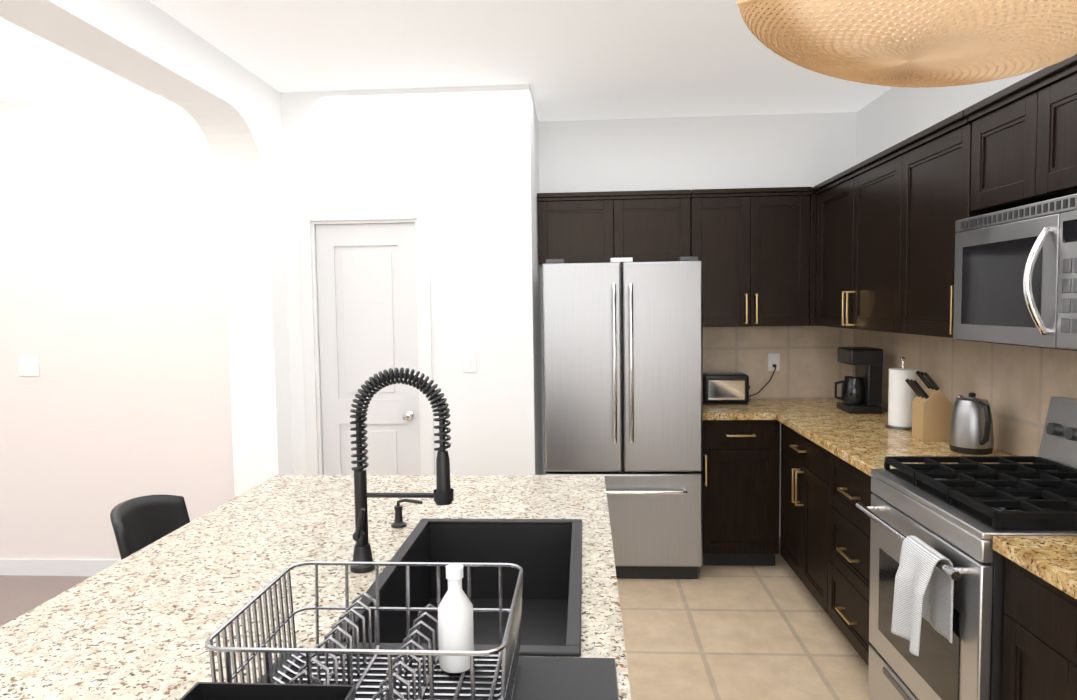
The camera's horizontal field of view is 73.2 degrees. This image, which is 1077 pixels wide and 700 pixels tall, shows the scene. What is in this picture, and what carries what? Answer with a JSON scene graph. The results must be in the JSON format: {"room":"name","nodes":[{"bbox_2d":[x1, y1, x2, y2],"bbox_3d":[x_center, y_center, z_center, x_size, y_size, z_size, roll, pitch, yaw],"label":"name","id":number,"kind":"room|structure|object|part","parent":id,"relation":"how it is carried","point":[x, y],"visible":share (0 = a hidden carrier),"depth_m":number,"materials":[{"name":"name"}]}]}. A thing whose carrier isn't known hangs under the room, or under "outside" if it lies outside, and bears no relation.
{"room":"kitchen","nodes":[
{"label":"kitchen","id":0,"kind":"room"},
{"bbox_2d":[0,575,91,626],"bbox_3d":[-4.323,1.461,2.898,5.200,0.064,11.320,-1,4,4],"label":"floor","id":1,"kind":"structure","parent":0,"point":[20,595],"depth_m":4.03,"materials":[{"name":"beige tile"}]},
{"bbox_2d":[0,0,293,496],"bbox_3d":[-1.750,0.165,0.608,0.250,2.740,7.000,-1,4,4],"label":"arch","id":2,"kind":"object","parent":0,"point":[230,106],"visible":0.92,"depth_m":3.82,"materials":[{"name":"paint"}]},
{"bbox_2d":[0,84,539,559],"bbox_3d":[-2.227,-0.050,4.199,4.410,2.740,0.120,-1,4,4],"label":"wall","id":3,"kind":"structure","parent":0,"point":[113,305],"depth_m":4.10,"materials":[{"name":"paint"}]},
{"bbox_2d":[19,356,39,375],"bbox_3d":[-2.943,0.094,4.186,0.120,0.115,0.010,-1,4,4],"label":"light switch","id":4,"kind":"object","parent":3,"relation":"attached to","point":[28,365],"visible":1,"depth_m":4.18,"materials":[{"name":"white plastic"}]},
{"bbox_2d":[0,559,120,575],"bbox_3d":[-2.833,1.278,4.253,3.065,0.100,0.012,-1,4,4],"label":"baseboard","id":5,"kind":"structure","parent":3,"relation":"attached to","point":[55,567],"depth_m":4.24,"materials":[{"name":"white"}]},
{"bbox_2d":[298,207,434,474],"bbox_3d":[-0.951,0.259,4.129,0.730,2.095,0.138,-1,4,4],"label":"door frame","id":6,"kind":"structure","parent":3,"relation":"attached to","point":[418,217],"depth_m":4.04,"materials":[{"name":"white wood"}]},
{"bbox_2d":[316,223,420,474],"bbox_3d":[-0.953,0.299,4.081,0.564,2.005,0.109,-1,4,4],"label":"pantry door","id":7,"kind":"structure","parent":3,"relation":"in","point":[367,294],"depth_m":4.08,"materials":[{"name":"white wood"}]},
{"bbox_2d":[463,352,476,371],"bbox_3d":[-0.380,0.067,4.024,0.075,0.115,0.010,-1,4,4],"label":"switch plate","id":8,"kind":"object","parent":3,"relation":"attached to","point":[469,361],"visible":1,"depth_m":4.02,"materials":[{"name":"white plastic"}]},
{"bbox_2d":[0,0,891,120],"bbox_3d":[-2.481,-1.361,2.607,8.970,0.080,11.320,-1,4,4],"label":"ceiling","id":9,"kind":"structure","parent":0,"point":[566,60],"depth_m":3.46,"materials":[{"name":"paint"}]},
{"bbox_2d":[536,113,542,474],"bbox_3d":[-0.048,-0.101,4.521,0.100,2.740,0.800,-1,4,4],"label":"wall","id":10,"kind":"structure","parent":0,"point":[538,268],"depth_m":4.57,"materials":[{"name":"paint"}]},
{"bbox_2d":[539,112,856,536],"bbox_3d":[1.031,-0.133,4.793,2.020,2.740,0.120,-1,4,4],"label":"wall","id":11,"kind":"structure","parent":0,"point":[739,151],"depth_m":4.66,"materials":[{"name":"paint"}]},
{"bbox_2d":[537,190,690,266],"bbox_3d":[0.466,-0.753,4.547,0.925,0.425,0.353,-1,4,4],"label":"upper cabinet","id":12,"kind":"object","parent":11,"relation":"attached to","point":[607,226],"visible":0.79,"depth_m":4.40,"materials":[{"name":"brown wood"}]},
{"bbox_2d":[690,187,811,326],"bbox_3d":[1.284,-0.562,4.501,0.700,0.825,0.367,-1,4,4],"label":"upper cabinet","id":13,"kind":"object","parent":11,"relation":"attached to","point":[750,248],"visible":0.9,"depth_m":4.36,"materials":[{"name":"brown wood"}]},
{"bbox_2d":[703,326,853,398],"bbox_3d":[1.491,0.097,4.713,1.082,0.519,0.010,-1,4,4],"label":"backsplash","id":14,"kind":"structure","parent":11,"relation":"attached to","point":[811,366],"depth_m":4.70,"materials":[{"name":"tile"}]},
{"bbox_2d":[749,353,779,396],"bbox_3d":[1.424,0.171,4.665,0.277,0.291,0.104,-1,4,4],"label":"outlet","id":15,"kind":"object","parent":14,"relation":"attached to","point":[774,362],"visible":0.98,"depth_m":4.70,"materials":[{"name":"white plastic"}]},
{"bbox_2d":[809,187,818,325],"bbox_3d":[1.826,-0.568,4.473,0.380,0.825,0.360,-1,4,4],"label":"upper cabinet","id":16,"kind":"object","parent":11,"relation":"attached to","point":[813,272],"visible":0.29,"depth_m":4.33,"materials":[{"name":"brown wood"}]},
{"bbox_2d":[617,537,870,699],"bbox_3d":[0.051,1.519,0.982,3.770,0.060,8.040,-1,4,4],"label":"floor","id":17,"kind":"structure","parent":0,"point":[717,632],"depth_m":3.32,"materials":[{"name":"beige tile"}]},
{"bbox_2d":[110,495,189,559],"bbox_3d":[-0.986,0.942,2.185,0.502,0.992,0.442,-1,4,4],"label":"stool","id":18,"kind":"object","parent":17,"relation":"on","point":[139,523],"visible":0.19,"depth_m":2.21,"materials":[{"name":"black leather"}]},
{"bbox_2d":[542,256,702,578],"bbox_3d":[0.487,0.373,4.349,0.870,1.800,0.856,-1,4,4],"label":"fridge","id":19,"kind":"object","parent":17,"relation":"on","point":[623,374],"visible":0.83,"depth_m":3.98,"materials":[{"name":"grey metal"}]},
{"bbox_2d":[701,420,779,565],"bbox_3d":[1.171,0.819,4.444,0.453,0.880,0.667,-1,4,4],"label":"base cabinet","id":20,"kind":"object","parent":17,"relation":"on","point":[740,471],"visible":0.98,"depth_m":4.16,"materials":[{"name":"black wood"}]},
{"bbox_2d":[780,423,828,612],"bbox_3d":[1.634,0.857,3.718,0.642,0.880,0.806,-1,4,4],"label":"base cabinet","id":21,"kind":"object","parent":17,"relation":"on","point":[804,511],"visible":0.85,"depth_m":3.67,"materials":[{"name":"black wood"}]},
{"bbox_2d":[703,398,1016,475],"bbox_3d":[1.429,0.399,3.703,1.081,0.039,2.046,-1,4,4],"label":"countertop","id":22,"kind":"structure","parent":21,"relation":"on","point":[866,443],"depth_m":3.56,"materials":[{"name":"stone"}]},
{"bbox_2d":[703,372,749,404],"bbox_3d":[1.169,0.238,4.530,0.300,0.187,0.172,-1,4,4],"label":"toaster","id":23,"kind":"object","parent":22,"relation":"on","point":[730,388],"visible":0.94,"depth_m":4.45,"materials":[{"name":"black plastic"}]},
{"bbox_2d":[835,347,882,413],"bbox_3d":[1.801,0.168,4.121,0.226,0.360,0.220,-1,4,4],"label":"coffee maker","id":24,"kind":"object","parent":22,"relation":"on","point":[861,391],"visible":1,"depth_m":4.03,"materials":[{"name":"black plastic"}]},
{"bbox_2d":[885,357,916,429],"bbox_3d":[1.789,0.207,3.562,0.150,0.350,0.150,-1,4,4],"label":"paper towel","id":25,"kind":"object","parent":22,"relation":"on","point":[902,395],"visible":0.96,"depth_m":3.52,"materials":[{"name":"white paper"}]},
{"bbox_2d":[905,371,953,440],"bbox_3d":[1.770,0.248,3.265,0.202,0.305,0.110,-1,4,4],"label":"knife block","id":26,"kind":"object","parent":22,"relation":"on","point":[932,406],"visible":1,"depth_m":3.22,"materials":[{"name":"brown wood"}]},
{"bbox_2d":[949,392,993,454],"bbox_3d":[1.782,0.296,2.971,0.160,0.245,0.241,-1,4,4],"label":"kettle","id":27,"kind":"object","parent":22,"relation":"on","point":[971,428],"visible":1,"depth_m":2.93,"materials":[{"name":"silver metal"}]},
{"bbox_2d":[827,452,872,666],"bbox_3d":[1.590,0.901,3.008,0.642,0.880,0.615,-1,4,4],"label":"base cabinet","id":28,"kind":"object","parent":17,"relation":"on","point":[849,526],"visible":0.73,"depth_m":3.06,"materials":[{"name":"black wood"}]},
{"bbox_2d":[856,397,1076,699],"bbox_3d":[1.517,0.790,2.311,0.739,1.190,0.758,-1,4,4],"label":"range","id":29,"kind":"object","parent":17,"relation":"on","point":[959,512],"visible":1,"depth_m":2.25,"materials":[{"name":"silver metal"}]},
{"bbox_2d":[891,535,953,655],"bbox_3d":[1.126,0.722,2.150,0.108,0.286,0.203,-1,4,4],"label":"towel","id":30,"kind":"object","parent":29,"relation":"hanging from","point":[924,587],"visible":0.98,"depth_m":2.14,"materials":[{"name":"white fabric"}]},
{"bbox_2d":[1001,557,1076,699],"bbox_3d":[1.532,0.978,1.773,0.603,0.880,0.324,-1,4,4],"label":"base cabinet","id":31,"kind":"object","parent":17,"relation":"on","point":[1039,656],"visible":0.85,"depth_m":1.79,"materials":[{"name":"black wood"}]},
{"bbox_3d":[-0.337,1.011,1.667,0.980,0.880,2.020,-1,4,4],"label":"kitchen island","id":32,"kind":"object","parent":17,"relation":"on","visible":0},
{"bbox_2d":[0,475,630,699],"bbox_3d":[-0.444,0.553,1.630,1.240,0.039,2.170,-1,4,4],"label":"island countertop","id":33,"kind":"structure","parent":32,"relation":"on","point":[145,623],"depth_m":1.66,"materials":[{"name":"stone"}]},
{"bbox_2d":[350,367,453,572],"bbox_3d":[-0.329,0.284,1.709,0.254,0.485,0.086,-1,4,4],"label":"faucet","id":34,"kind":"object","parent":33,"relation":"on","point":[443,493],"visible":0.98,"depth_m":1.71,"materials":[{"name":"black metal"}]},
{"bbox_2d":[391,498,422,527],"bbox_3d":[-0.377,0.465,2.077,0.093,0.080,0.044,-1,4,4],"label":"soap dispenser","id":35,"kind":"object","parent":33,"relation":"on","point":[399,522],"visible":1,"depth_m":2.07,"materials":[{"name":"black metal"}]},
{"bbox_2d":[257,653,618,699],"bbox_3d":[-0.181,0.564,1.026,0.600,0.006,0.538,-1,4,4],"label":"drying mat","id":36,"kind":"object","parent":33,"relation":"on","point":[557,678],"visible":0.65,"depth_m":1.21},
{"bbox_2d":[179,682,355,699],"bbox_3d":[-0.349,0.506,0.912,0.216,0.123,0.103,-1,4,4],"label":"utensil caddy","id":37,"kind":"object","parent":36,"relation":"on","point":[232,691],"visible":1,"depth_m":0.96,"materials":[{"name":"black plastic"}]},
{"bbox_2d":[205,561,522,699],"bbox_3d":[-0.240,0.470,1.135,0.416,0.169,0.346,-1,4,4],"label":"dish rack","id":38,"kind":"object","parent":36,"relation":"on","point":[508,650],"visible":0.96,"depth_m":1.17,"materials":[{"name":"silver metal"}]},
{"bbox_2d":[438,563,473,672],"bbox_3d":[-0.140,0.449,1.223,0.060,0.170,0.060,-1,4,4],"label":"bottle","id":39,"kind":"object","parent":38,"relation":"in","point":[455,621],"visible":0.94,"depth_m":1.20,"materials":[{"name":"white ceramic"}]},
{"bbox_2d":[328,518,581,655],"bbox_3d":[-0.132,0.635,1.716,0.470,0.239,0.810,-1,4,4],"label":"sink","id":40,"kind":"object","parent":33,"relation":"in","point":[545,555],"visible":0.56,"depth_m":2.07,"materials":[{"name":"black stone"}]},
{"bbox_2d":[857,68,1042,163],"bbox_3d":[1.853,0.103,0.781,0.120,2.740,8.040,-1,4,4],"label":"wall","id":41,"kind":"structure","parent":0,"point":[890,117],"depth_m":3.86,"materials":[{"name":"paint"}]},
{"bbox_2d":[814,146,893,331],"bbox_3d":[1.781,-0.521,3.730,0.342,0.826,1.127,-1,4,4],"label":"upper cabinet","id":42,"kind":"object","parent":41,"relation":"attached to","point":[888,218],"depth_m":3.68,"materials":[{"name":"brown wood"}]},
{"bbox_2d":[890,110,996,337],"bbox_3d":[1.728,-0.469,2.888,0.342,0.826,0.563,-1,4,4],"label":"upper cabinet","id":43,"kind":"object","parent":41,"relation":"attached to","point":[932,166],"depth_m":2.92,"materials":[{"name":"brown wood"}]},
{"bbox_2d":[853,329,1076,456],"bbox_3d":[1.867,0.259,1.994,0.008,0.519,5.400,-1,4,4],"label":"backsplash","id":44,"kind":"structure","parent":41,"relation":"attached to","point":[1017,387],"depth_m":3.04,"materials":[{"name":"tile"}]},
{"bbox_2d":[964,54,1076,211],"bbox_3d":[1.676,-0.656,2.210,0.358,0.365,0.756,-1,4,4],"label":"upper cabinet","id":45,"kind":"object","parent":41,"relation":"attached to","point":[1024,141],"visible":0.98,"depth_m":2.27,"materials":[{"name":"brown wood"}]},
{"bbox_2d":[953,194,1076,350],"bbox_3d":[1.643,-0.228,2.239,0.471,0.434,0.756,-1,4,4],"label":"over-the-range microwave","id":46,"kind":"object","parent":45,"relation":"attached to","point":[1015,276],"visible":1,"depth_m":2.23,"materials":[{"name":"silver metal"}]},
{"bbox_3d":[1.428,1.063,0.414,0.642,0.880,0.800,-1,4,4],"label":"base cabinet","id":47,"kind":"object","parent":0,"visible":0},
{"bbox_2d":[992,536,1076,599],"bbox_3d":[1.452,0.589,0.624,0.653,0.039,2.577,-1,4,4],"label":"countertop","id":48,"kind":"structure","parent":47,"relation":"on","point":[1051,560],"depth_m":1.78,"materials":[{"name":"stone"}]},
{"bbox_3d":[0.718,-0.953,1.388,0.120,0.675,0.120,-1,4,4],"label":"cord","id":49,"kind":"object","parent":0,"visible":0},
{"bbox_2d":[736,0,1076,87],"bbox_3d":[0.722,-0.669,1.406,0.659,0.226,0.639,-1,4,4],"label":"pendant light","id":50,"kind":"object","parent":49,"relation":"hanging from","point":[980,41],"depth_m":1.31,"materials":[{"name":"wicker"}]},
{"bbox_3d":[0.722,-0.669,1.406,0.631,0.217,0.611,-1,4,4],"label":"pendant light shade","id":51,"kind":"part","parent":50,"relation":"part of","materials":[{"name":"beige wicker"}]}
]}

